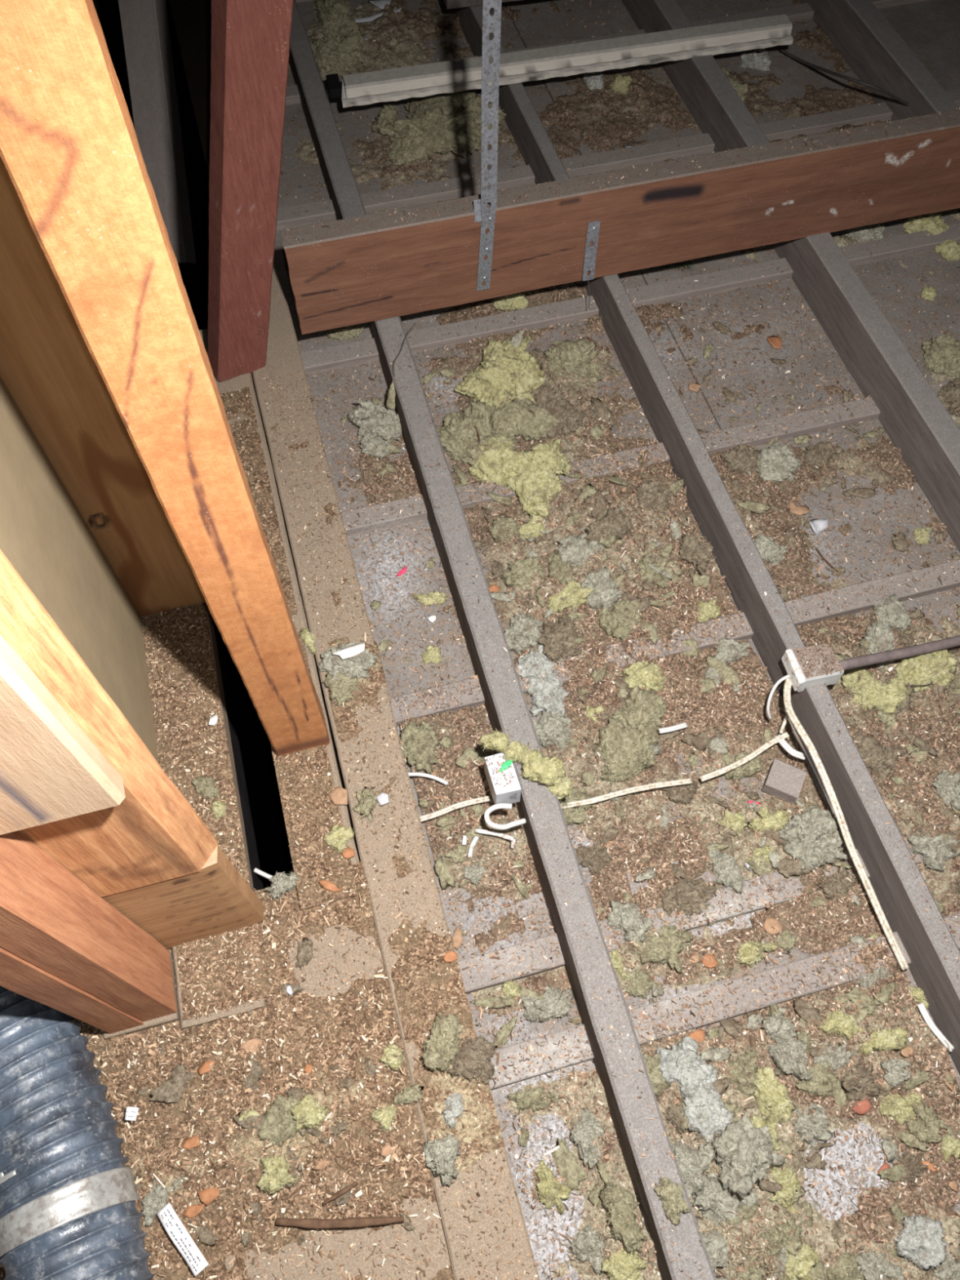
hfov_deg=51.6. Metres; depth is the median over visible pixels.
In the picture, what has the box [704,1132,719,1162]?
clump
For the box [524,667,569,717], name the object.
clump
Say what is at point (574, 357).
clump
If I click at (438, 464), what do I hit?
debris
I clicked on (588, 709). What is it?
clump
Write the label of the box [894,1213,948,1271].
clump
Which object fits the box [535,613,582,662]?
clump
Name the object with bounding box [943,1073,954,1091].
flake
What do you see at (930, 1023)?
cable
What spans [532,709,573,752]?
clump
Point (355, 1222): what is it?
stick
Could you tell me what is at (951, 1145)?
clump
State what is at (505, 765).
scrap
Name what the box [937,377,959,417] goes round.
clump
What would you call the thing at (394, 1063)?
clump
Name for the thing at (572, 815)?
clump
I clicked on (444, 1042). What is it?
clump
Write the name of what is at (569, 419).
clump
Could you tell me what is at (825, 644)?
debris
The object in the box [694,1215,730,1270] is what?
clump
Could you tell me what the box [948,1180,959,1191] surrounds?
flake
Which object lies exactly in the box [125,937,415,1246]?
clump
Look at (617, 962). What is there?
clump
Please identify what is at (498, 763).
debris
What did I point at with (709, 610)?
clump
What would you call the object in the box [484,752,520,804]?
switch box
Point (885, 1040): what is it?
clump
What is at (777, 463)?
clump
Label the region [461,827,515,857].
cable
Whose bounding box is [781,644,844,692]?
junction box
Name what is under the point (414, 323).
stalk
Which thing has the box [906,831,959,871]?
clump
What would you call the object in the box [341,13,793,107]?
batten
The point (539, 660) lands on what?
clump
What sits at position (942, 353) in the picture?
clump
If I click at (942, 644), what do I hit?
conduit
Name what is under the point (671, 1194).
clump
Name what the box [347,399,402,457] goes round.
clump
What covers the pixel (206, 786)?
clump
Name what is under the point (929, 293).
clump
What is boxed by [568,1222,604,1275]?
clump
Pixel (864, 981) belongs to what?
clump
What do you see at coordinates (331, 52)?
clump
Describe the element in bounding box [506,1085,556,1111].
clump
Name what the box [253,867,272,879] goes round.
cable
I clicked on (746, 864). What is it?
chip
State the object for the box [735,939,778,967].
clump
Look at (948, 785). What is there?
clump
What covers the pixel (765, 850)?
clump
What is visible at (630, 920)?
clump
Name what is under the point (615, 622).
clump
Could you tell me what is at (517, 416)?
clump
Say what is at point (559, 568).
clump
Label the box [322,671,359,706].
clump
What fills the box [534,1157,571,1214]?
clump
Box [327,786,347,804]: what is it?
flake
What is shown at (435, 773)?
flake
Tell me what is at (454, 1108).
clump
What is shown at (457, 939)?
flake
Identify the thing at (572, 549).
clump
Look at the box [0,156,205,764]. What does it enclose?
wooden beam
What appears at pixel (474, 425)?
stick
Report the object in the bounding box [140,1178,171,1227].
clump
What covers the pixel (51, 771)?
stud
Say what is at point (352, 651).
flake
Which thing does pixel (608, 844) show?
flake
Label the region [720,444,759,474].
clump
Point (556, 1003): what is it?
clump
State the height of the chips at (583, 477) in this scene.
0.066 m
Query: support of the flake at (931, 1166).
on the debris layer at (446, 25)
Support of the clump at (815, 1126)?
on the debris layer at (446, 25)
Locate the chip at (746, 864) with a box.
[744,862,752,871]
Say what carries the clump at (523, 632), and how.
on the debris layer at (446, 25)
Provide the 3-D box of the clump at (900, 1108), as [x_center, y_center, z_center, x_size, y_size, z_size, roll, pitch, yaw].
[0.572,0.631,1.353,0.058,0.040,0.057,17,62,9]
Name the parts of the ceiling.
panel, panel, panel, panel, panel, panel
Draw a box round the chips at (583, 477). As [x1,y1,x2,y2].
[420,317,959,1279]
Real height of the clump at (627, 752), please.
0.065 m
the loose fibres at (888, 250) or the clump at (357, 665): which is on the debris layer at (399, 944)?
the clump at (357, 665)
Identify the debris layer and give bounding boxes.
[0,860,454,1279]
[141,603,268,1019]
[219,386,358,909]
[271,396,505,1172]
[280,63,661,1279]
[297,0,959,1279]
[489,1,959,917]
[713,0,959,426]
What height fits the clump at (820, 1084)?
0.040 m
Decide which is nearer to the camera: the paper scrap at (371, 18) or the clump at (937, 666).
the clump at (937, 666)
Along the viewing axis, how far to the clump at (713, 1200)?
1.27 m
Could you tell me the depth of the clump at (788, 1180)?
1.28 m
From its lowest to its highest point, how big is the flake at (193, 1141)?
0.007 m
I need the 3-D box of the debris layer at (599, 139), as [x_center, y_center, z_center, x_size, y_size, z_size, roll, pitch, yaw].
[0.529,-0.606,2.028,0.391,0.052,3.350,-13,62,-7]
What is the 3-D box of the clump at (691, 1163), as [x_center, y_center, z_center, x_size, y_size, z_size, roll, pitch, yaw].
[0.273,0.680,1.289,0.076,0.047,0.069,-26,64,-14]
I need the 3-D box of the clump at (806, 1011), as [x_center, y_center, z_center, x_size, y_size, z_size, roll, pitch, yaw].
[0.267,0.118,1.629,0.460,0.073,1.695,-13,62,-7]
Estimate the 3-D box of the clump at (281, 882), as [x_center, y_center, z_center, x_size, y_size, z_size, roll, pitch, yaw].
[-0.281,0.345,1.413,0.056,0.035,0.039,-29,65,-15]
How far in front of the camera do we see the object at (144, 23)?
2.42 m
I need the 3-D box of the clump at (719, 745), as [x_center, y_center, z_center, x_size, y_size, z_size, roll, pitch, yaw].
[0.324,0.272,1.544,0.415,0.072,1.260,-13,62,-7]
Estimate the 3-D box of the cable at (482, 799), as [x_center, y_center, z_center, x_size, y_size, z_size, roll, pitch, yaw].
[-0.043,0.261,1.535,0.122,0.012,0.011,-16,62,-9]
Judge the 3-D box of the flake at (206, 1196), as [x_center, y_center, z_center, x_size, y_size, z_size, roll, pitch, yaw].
[-0.334,0.683,1.227,0.023,0.008,0.020,-38,67,-19]
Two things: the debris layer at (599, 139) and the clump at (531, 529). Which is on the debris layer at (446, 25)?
the clump at (531, 529)
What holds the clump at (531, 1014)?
on the debris layer at (307, 153)
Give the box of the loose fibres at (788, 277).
[635,276,959,914]
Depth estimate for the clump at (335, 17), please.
2.56 m
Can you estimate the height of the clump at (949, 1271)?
0.034 m
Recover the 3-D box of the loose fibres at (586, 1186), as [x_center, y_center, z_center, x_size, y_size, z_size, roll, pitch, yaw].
[-0.039,0.182,1.590,0.162,0.047,1.792,-13,62,-7]
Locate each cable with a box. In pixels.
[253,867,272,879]
[408,772,448,785]
[419,795,490,822]
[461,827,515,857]
[484,803,526,830]
[560,777,692,808]
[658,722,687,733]
[699,732,789,782]
[766,674,789,719]
[774,733,805,759]
[778,48,908,106]
[778,712,788,733]
[783,677,908,970]
[916,1003,954,1052]
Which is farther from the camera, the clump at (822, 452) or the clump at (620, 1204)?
the clump at (822, 452)
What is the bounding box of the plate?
[103,951,179,1039]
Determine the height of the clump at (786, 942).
0.023 m
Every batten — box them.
[199,328,359,865]
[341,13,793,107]
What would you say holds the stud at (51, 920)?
on the plate
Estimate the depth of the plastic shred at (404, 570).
1.78 m
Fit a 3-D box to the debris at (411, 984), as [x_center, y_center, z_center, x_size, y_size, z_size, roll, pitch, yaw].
[-0.142,0.234,1.475,0.097,0.018,1.773,-13,62,-7]
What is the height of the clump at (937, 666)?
0.059 m
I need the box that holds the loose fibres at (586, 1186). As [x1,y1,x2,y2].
[315,363,662,1279]
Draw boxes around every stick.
[275,1216,404,1229]
[321,1181,358,1205]
[474,425,479,441]
[815,547,838,572]
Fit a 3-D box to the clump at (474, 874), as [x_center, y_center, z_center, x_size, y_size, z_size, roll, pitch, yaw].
[-0.005,0.350,1.505,0.047,0.036,0.040,-13,62,-7]
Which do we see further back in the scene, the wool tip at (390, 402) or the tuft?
the tuft
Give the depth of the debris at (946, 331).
2.16 m
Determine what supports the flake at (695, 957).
on the debris layer at (446, 25)
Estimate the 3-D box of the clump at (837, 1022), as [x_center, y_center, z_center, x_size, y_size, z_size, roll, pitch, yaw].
[0.502,0.537,1.378,0.058,0.036,0.046,36,67,18]
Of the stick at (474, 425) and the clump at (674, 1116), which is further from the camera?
the stick at (474, 425)
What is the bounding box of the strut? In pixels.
[207,0,293,382]
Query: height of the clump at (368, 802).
0.025 m
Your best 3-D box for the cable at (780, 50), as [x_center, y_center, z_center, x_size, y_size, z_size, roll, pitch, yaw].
[0.854,-1.361,2.387,0.407,0.128,0.182,39,68,20]
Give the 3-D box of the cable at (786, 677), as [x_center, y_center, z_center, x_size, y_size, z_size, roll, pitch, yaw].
[0.469,0.085,1.574,0.021,0.052,0.067,26,64,14]
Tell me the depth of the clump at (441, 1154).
1.23 m
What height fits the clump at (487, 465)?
0.067 m
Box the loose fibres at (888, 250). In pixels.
[862,249,959,421]
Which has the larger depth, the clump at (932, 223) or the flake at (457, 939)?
the clump at (932, 223)
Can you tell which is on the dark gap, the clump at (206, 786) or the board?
the board
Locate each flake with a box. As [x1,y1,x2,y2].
[182,1134,200,1149]
[182,1203,205,1217]
[197,1060,216,1075]
[197,1186,219,1205]
[208,714,217,725]
[239,1038,264,1057]
[303,1063,313,1074]
[311,1160,329,1170]
[318,880,342,892]
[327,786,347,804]
[332,641,364,659]
[341,846,355,858]
[354,399,364,408]
[380,1142,397,1156]
[427,615,435,622]
[428,770,437,776]
[443,951,457,962]
[452,925,462,950]
[488,584,500,592]
[594,837,615,848]
[666,515,683,534]
[688,382,702,391]
[688,1030,706,1042]
[690,952,699,963]
[701,954,718,968]
[764,916,782,934]
[766,335,782,349]
[789,501,809,515]
[852,1097,871,1114]
[878,1161,890,1173]
[900,1046,915,1057]
[920,1160,937,1172]
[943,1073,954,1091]
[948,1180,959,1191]
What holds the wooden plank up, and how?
on the ceiling
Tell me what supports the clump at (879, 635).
on the debris layer at (599, 139)
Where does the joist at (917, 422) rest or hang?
on the ceiling
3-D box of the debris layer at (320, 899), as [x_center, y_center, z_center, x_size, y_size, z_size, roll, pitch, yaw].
[-0.344,-0.049,1.637,0.082,0.009,0.995,-13,62,-7]
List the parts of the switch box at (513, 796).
plate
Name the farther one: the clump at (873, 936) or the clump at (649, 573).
the clump at (649, 573)
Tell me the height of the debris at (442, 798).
0.052 m
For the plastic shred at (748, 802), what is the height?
0.005 m
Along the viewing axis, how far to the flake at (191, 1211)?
1.22 m
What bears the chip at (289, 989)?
on the debris layer at (345, 1003)
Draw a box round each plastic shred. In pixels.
[396,565,407,575]
[747,800,760,804]
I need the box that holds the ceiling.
[208,0,959,1279]
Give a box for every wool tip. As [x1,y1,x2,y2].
[386,376,395,409]
[510,328,524,346]
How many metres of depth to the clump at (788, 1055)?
1.35 m
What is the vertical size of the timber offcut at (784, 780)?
0.030 m
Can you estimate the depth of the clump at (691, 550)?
1.76 m
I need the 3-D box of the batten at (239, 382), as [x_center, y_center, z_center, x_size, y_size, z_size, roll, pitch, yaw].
[-0.369,-0.121,1.732,0.098,0.091,1.130,-13,62,-7]
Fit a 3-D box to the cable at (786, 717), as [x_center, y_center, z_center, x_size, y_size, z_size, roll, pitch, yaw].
[0.483,0.131,1.576,0.006,0.025,0.033,20,63,11]
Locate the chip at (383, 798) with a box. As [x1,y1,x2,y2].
[375,791,389,805]
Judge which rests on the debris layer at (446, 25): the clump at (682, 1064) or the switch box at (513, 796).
the clump at (682, 1064)
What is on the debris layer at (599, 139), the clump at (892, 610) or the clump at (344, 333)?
the clump at (892, 610)
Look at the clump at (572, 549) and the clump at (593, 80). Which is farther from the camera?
the clump at (593, 80)
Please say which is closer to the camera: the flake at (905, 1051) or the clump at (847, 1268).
the clump at (847, 1268)
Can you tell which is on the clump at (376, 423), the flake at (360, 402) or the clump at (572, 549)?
the flake at (360, 402)
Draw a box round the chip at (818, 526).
[808,519,828,535]
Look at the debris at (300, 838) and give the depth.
1.49 m
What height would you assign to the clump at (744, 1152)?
0.061 m
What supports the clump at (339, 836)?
on the debris layer at (320, 899)
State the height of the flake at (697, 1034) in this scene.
0.007 m
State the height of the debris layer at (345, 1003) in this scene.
0.039 m
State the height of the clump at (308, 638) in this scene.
0.026 m
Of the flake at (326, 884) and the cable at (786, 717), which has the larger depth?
the cable at (786, 717)
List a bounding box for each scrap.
[354,9,386,22]
[368,0,391,8]
[392,6,401,12]
[499,760,513,772]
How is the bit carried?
on the clump at (937, 666)
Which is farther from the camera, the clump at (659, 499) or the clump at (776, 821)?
the clump at (659, 499)
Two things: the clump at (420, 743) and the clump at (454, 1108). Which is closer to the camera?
the clump at (454, 1108)
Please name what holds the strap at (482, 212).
hanging from the beam at (348, 277)
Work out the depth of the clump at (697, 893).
1.47 m
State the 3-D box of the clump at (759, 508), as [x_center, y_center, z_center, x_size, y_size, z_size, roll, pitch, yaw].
[0.690,-0.070,1.734,0.407,0.080,1.387,-13,62,-7]
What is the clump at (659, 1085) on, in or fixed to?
on the debris layer at (446, 25)
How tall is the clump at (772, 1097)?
0.048 m
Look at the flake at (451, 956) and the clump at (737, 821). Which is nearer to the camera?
the flake at (451, 956)
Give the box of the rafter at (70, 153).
[0,0,329,755]
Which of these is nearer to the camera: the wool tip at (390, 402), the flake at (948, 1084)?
the flake at (948, 1084)
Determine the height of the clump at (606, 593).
0.055 m
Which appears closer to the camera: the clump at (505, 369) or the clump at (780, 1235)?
the clump at (780, 1235)
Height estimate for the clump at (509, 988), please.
0.028 m
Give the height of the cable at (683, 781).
0.013 m
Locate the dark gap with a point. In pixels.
(265, 829)
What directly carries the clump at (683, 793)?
on the debris layer at (446, 25)
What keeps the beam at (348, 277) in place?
on the joist at (917, 422)
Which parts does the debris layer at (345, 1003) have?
paper strip, paper strip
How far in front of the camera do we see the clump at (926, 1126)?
1.33 m
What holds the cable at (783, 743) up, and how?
attached to the cable at (764, 747)
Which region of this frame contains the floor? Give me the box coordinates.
[225,911,451,1279]
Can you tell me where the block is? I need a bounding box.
[101,845,263,948]
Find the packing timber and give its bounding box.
[443,0,521,8]
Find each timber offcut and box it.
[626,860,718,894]
[761,758,806,804]
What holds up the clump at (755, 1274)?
on the debris layer at (446, 25)
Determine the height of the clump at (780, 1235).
0.036 m
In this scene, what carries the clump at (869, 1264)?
on the debris layer at (446, 25)
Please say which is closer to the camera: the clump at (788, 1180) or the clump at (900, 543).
the clump at (788, 1180)
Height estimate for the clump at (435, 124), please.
0.081 m
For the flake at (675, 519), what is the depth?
1.81 m
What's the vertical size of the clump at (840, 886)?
0.035 m
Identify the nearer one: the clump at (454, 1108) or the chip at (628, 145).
the clump at (454, 1108)
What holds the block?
on the board
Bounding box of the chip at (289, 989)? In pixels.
[286,985,293,995]
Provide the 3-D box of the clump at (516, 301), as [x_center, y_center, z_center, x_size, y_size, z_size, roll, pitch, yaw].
[0.064,-0.722,2.099,0.082,0.049,0.062,-2,61,-1]
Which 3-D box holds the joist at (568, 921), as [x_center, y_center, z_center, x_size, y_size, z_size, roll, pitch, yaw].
[-0.110,-0.377,1.867,0.054,0.109,4.350,-13,62,-7]
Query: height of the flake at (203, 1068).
0.007 m
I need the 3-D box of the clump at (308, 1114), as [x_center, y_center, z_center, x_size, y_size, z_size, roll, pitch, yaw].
[-0.219,0.597,1.256,0.056,0.040,0.046,3,61,2]
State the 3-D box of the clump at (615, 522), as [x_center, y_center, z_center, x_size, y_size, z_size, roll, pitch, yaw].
[0.225,-0.197,1.768,0.100,0.048,0.065,-35,66,-18]
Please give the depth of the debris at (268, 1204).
1.27 m
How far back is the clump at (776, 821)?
1.52 m
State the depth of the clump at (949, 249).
2.18 m
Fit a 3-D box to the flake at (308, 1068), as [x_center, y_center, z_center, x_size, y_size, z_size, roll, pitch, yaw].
[-0.224,0.560,1.298,0.011,0.005,0.010,19,63,10]
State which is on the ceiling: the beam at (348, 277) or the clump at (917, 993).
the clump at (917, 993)
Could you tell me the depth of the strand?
1.47 m
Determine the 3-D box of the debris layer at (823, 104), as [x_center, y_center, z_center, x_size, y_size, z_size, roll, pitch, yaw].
[0.973,-0.693,2.091,0.409,0.025,3.283,-13,62,-7]
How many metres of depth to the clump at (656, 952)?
1.44 m
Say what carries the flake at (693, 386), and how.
on the ceiling
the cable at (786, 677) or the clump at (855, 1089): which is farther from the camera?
the cable at (786, 677)
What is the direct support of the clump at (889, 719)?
on the debris layer at (599, 139)
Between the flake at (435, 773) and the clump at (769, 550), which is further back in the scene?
the clump at (769, 550)
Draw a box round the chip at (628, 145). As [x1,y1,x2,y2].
[623,144,634,147]
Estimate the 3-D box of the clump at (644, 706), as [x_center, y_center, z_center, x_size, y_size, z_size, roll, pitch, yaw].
[0.260,0.122,1.620,0.091,0.056,0.108,15,62,8]
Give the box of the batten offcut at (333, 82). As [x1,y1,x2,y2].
[325,73,342,98]
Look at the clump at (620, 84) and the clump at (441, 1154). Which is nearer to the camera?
the clump at (441, 1154)
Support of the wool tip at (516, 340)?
on the clump at (505, 369)
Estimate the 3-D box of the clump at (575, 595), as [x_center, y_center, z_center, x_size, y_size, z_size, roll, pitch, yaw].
[0.152,-0.072,1.710,0.091,0.044,0.052,-25,64,-13]
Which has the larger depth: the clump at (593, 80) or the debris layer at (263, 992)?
the clump at (593, 80)
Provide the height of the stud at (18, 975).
2.112 m
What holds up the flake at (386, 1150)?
on the debris layer at (345, 1003)
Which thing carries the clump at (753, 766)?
on the debris layer at (446, 25)
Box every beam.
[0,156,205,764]
[280,109,959,334]
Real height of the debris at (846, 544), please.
0.056 m
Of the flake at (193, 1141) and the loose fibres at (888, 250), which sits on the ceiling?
the loose fibres at (888, 250)
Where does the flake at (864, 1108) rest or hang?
on the debris layer at (446, 25)
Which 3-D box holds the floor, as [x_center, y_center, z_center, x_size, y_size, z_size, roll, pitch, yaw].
[-0.470,1.110,1.034,1.048,0.052,1.552,-13,62,-7]
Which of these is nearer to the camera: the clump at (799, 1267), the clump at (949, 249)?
the clump at (799, 1267)
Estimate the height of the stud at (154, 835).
1.824 m
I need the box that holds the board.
[141,602,266,1029]
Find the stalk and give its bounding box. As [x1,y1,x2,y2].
[392,323,415,376]
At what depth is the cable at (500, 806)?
1.48 m
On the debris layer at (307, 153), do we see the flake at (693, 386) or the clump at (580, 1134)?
the clump at (580, 1134)
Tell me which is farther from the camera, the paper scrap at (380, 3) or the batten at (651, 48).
the paper scrap at (380, 3)
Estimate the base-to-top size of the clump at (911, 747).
0.036 m
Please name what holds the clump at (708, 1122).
on the debris layer at (446, 25)
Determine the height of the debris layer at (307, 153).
0.045 m
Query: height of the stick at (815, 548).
0.004 m
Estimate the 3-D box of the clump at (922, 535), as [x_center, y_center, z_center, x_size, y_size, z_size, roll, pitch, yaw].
[0.809,-0.192,1.817,0.032,0.025,0.040,0,61,0]
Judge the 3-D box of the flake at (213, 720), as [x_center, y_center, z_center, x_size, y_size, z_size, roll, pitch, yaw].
[-0.408,0.122,1.521,0.013,0.004,0.019,0,61,0]
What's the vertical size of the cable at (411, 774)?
0.021 m
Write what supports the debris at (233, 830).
on the debris layer at (263, 992)
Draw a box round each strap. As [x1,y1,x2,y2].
[473,0,501,291]
[582,220,600,307]
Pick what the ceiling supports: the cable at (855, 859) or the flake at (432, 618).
the flake at (432, 618)
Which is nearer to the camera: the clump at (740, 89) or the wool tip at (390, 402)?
the wool tip at (390, 402)
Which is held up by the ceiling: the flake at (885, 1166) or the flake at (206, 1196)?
the flake at (885, 1166)
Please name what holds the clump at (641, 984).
on the debris layer at (446, 25)
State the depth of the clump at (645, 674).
1.64 m
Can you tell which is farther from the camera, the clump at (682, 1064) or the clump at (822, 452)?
the clump at (822, 452)
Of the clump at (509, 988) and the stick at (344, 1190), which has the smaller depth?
the stick at (344, 1190)
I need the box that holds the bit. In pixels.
[904,680,932,685]
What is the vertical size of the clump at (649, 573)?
0.040 m
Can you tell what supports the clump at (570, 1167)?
on the debris layer at (307, 153)
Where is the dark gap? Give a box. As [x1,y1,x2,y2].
[94,0,360,890]
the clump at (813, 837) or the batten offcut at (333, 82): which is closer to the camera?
the clump at (813, 837)
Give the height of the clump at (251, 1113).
0.023 m
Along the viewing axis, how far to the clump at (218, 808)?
1.45 m
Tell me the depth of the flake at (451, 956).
1.36 m
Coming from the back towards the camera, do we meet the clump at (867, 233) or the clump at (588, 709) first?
the clump at (867, 233)
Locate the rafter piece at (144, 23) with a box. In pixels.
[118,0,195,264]
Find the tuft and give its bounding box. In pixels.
[644,260,696,272]
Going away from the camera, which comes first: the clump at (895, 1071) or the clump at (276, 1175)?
the clump at (276, 1175)
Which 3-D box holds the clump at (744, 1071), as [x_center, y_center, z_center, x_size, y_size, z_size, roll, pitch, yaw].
[0.366,0.590,1.368,0.058,0.042,0.070,28,65,15]
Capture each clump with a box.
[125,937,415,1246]
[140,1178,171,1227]
[165,1174,185,1195]
[191,773,220,800]
[209,800,226,818]
[236,1107,260,1120]
[256,1094,299,1146]
[257,1153,300,1194]
[263,871,299,900]
[289,1092,329,1132]
[299,626,317,655]
[310,25,367,75]
[315,0,359,38]
[317,640,377,684]
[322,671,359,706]
[323,824,355,853]
[324,323,365,341]
[337,396,635,1252]
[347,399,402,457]
[352,786,378,822]
[370,92,480,165]
[370,1102,399,1133]
[378,1043,405,1071]
[391,1083,424,1105]
[400,720,439,774]
[412,590,448,606]
[418,1012,462,1071]
[420,644,442,665]
[421,340,953,1279]
[423,1128,461,1186]
[435,399,517,466]
[440,1092,463,1129]
[444,835,467,866]
[446,1035,497,1084]
[453,335,546,409]
[453,343,939,1279]
[455,89,506,142]
[462,860,488,884]
[466,435,514,484]
[488,397,559,440]
[488,515,519,543]
[490,490,917,1279]
[493,292,529,312]
[498,437,572,518]
[502,555,546,591]
[502,979,520,999]
[504,612,543,655]
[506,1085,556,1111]
[515,644,564,679]
[518,513,545,543]
[520,994,542,1022]
[521,384,585,440]
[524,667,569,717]
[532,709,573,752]
[533,982,573,1022]
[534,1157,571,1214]
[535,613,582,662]
[539,338,601,382]
[546,550,575,585]
[546,581,594,615]
[556,533,604,567]
[559,786,594,829]
[568,1106,604,1168]
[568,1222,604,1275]
[574,838,611,875]
[580,565,622,613]
[582,506,631,544]
[583,71,604,91]
[584,704,604,724]
[595,599,643,641]
[596,716,655,783]
[598,1181,648,1254]
[599,1244,647,1279]
[606,899,648,946]
[608,73,632,95]
[608,949,629,981]
[612,685,668,746]
[622,658,666,691]
[625,968,659,999]
[628,553,676,588]
[631,924,694,964]
[635,478,672,514]
[642,1050,671,1096]
[653,1174,691,1226]
[656,1035,717,1098]
[658,877,718,916]
[661,776,701,804]
[663,1101,685,1133]
[671,1141,715,1199]
[677,320,959,894]
[678,533,713,574]
[683,1079,733,1142]
[692,599,722,623]
[692,1173,759,1231]
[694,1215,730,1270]
[701,327,959,912]
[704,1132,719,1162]
[706,843,746,893]
[709,637,751,662]
[710,1111,773,1198]
[717,808,747,837]
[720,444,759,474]
[721,67,749,102]
[723,750,764,781]
[724,1047,762,1101]
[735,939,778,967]
[735,1253,765,1279]
[739,48,772,71]
[744,838,778,866]
[746,804,788,834]
[749,1114,782,1153]
[753,533,787,565]
[753,1066,796,1124]
[755,440,802,483]
[760,1013,797,1043]
[761,1212,804,1257]
[767,1035,813,1081]
[768,1165,800,1217]
[776,930,796,954]
[778,804,848,870]
[782,1242,820,1279]
[792,1101,833,1144]
[795,1060,839,1096]
[804,441,844,466]
[812,1039,854,1071]
[817,865,857,900]
[817,1008,866,1039]
[825,1252,865,1279]
[840,667,909,715]
[840,1062,884,1103]
[843,223,885,243]
[853,730,896,775]
[854,1244,903,1279]
[855,965,891,990]
[859,1026,909,1056]
[861,620,897,671]
[868,933,879,945]
[872,594,912,631]
[875,706,897,728]
[877,1092,922,1124]
[879,1059,912,1086]
[893,648,959,693]
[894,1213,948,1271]
[897,1149,928,1184]
[902,211,949,235]
[904,743,921,753]
[905,1102,948,1145]
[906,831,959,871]
[907,985,928,1008]
[913,526,929,545]
[920,286,937,301]
[920,332,959,377]
[932,1253,959,1279]
[933,237,959,261]
[933,768,959,809]
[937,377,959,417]
[938,1133,959,1162]
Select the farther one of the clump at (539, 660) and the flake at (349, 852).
the clump at (539, 660)
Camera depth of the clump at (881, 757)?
1.58 m
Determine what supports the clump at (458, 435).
on the ceiling
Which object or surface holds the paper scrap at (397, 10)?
on the debris layer at (446, 25)
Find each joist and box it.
[288,0,716,1279]
[452,4,959,1073]
[622,0,959,551]
[800,0,959,120]
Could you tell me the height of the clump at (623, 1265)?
0.034 m
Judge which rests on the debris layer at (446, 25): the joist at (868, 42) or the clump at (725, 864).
the clump at (725, 864)
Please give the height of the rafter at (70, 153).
2.164 m
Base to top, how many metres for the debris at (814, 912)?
0.060 m
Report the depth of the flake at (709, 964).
1.44 m
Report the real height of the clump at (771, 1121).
0.038 m
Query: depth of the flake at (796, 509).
1.84 m
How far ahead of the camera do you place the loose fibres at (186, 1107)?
1.26 m
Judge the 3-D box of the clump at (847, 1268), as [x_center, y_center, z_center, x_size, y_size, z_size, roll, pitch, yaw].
[0.464,0.799,1.260,0.056,0.034,0.044,-7,61,-4]
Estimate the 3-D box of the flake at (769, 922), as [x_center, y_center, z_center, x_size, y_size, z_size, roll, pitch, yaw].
[0.433,0.423,1.473,0.028,0.007,0.025,-25,64,-13]
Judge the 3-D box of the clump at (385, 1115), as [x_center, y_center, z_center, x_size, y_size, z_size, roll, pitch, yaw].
[-0.122,0.605,1.266,0.034,0.030,0.035,26,64,14]
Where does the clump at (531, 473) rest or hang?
on the debris layer at (446, 25)
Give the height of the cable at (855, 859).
0.096 m
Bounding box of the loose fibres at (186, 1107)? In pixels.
[88,869,433,1279]
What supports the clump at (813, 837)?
on the debris layer at (446, 25)
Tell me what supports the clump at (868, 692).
on the debris layer at (599, 139)
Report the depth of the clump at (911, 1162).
1.31 m
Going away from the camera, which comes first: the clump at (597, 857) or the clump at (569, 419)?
the clump at (597, 857)
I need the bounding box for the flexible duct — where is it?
[0,985,155,1279]
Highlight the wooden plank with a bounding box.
[168,0,540,1279]
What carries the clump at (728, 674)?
on the debris layer at (446, 25)
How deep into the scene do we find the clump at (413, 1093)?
1.27 m
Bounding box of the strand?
[478,729,575,800]
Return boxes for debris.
[0,865,449,1279]
[141,602,267,1019]
[219,386,355,902]
[260,373,537,1279]
[277,83,661,1279]
[286,107,959,244]
[311,8,959,1279]
[386,334,706,1279]
[485,753,515,788]
[502,0,959,939]
[615,289,959,978]
[692,0,959,424]
[794,644,844,677]
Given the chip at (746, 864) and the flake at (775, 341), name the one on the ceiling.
the flake at (775, 341)
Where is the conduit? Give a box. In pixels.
[839,635,959,670]
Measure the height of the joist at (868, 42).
0.115 m
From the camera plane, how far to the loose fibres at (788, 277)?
1.69 m
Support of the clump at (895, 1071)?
on the debris layer at (446, 25)
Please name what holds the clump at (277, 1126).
on the debris layer at (345, 1003)
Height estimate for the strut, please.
1.156 m
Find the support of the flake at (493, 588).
on the debris layer at (446, 25)
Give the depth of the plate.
1.32 m
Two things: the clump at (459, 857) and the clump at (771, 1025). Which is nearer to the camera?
the clump at (771, 1025)
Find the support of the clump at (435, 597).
on the ceiling
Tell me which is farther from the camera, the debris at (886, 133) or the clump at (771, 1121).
the debris at (886, 133)
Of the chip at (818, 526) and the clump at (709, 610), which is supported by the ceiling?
the chip at (818, 526)
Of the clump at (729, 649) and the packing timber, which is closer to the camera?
the clump at (729, 649)
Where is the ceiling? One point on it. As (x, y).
(931, 28)
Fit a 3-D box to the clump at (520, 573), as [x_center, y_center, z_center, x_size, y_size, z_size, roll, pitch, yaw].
[0.078,-0.115,1.755,0.080,0.044,0.070,-30,65,-16]
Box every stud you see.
[0,549,217,897]
[0,634,125,835]
[0,831,177,1021]
[0,946,143,1033]
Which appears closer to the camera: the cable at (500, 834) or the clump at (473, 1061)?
the clump at (473, 1061)

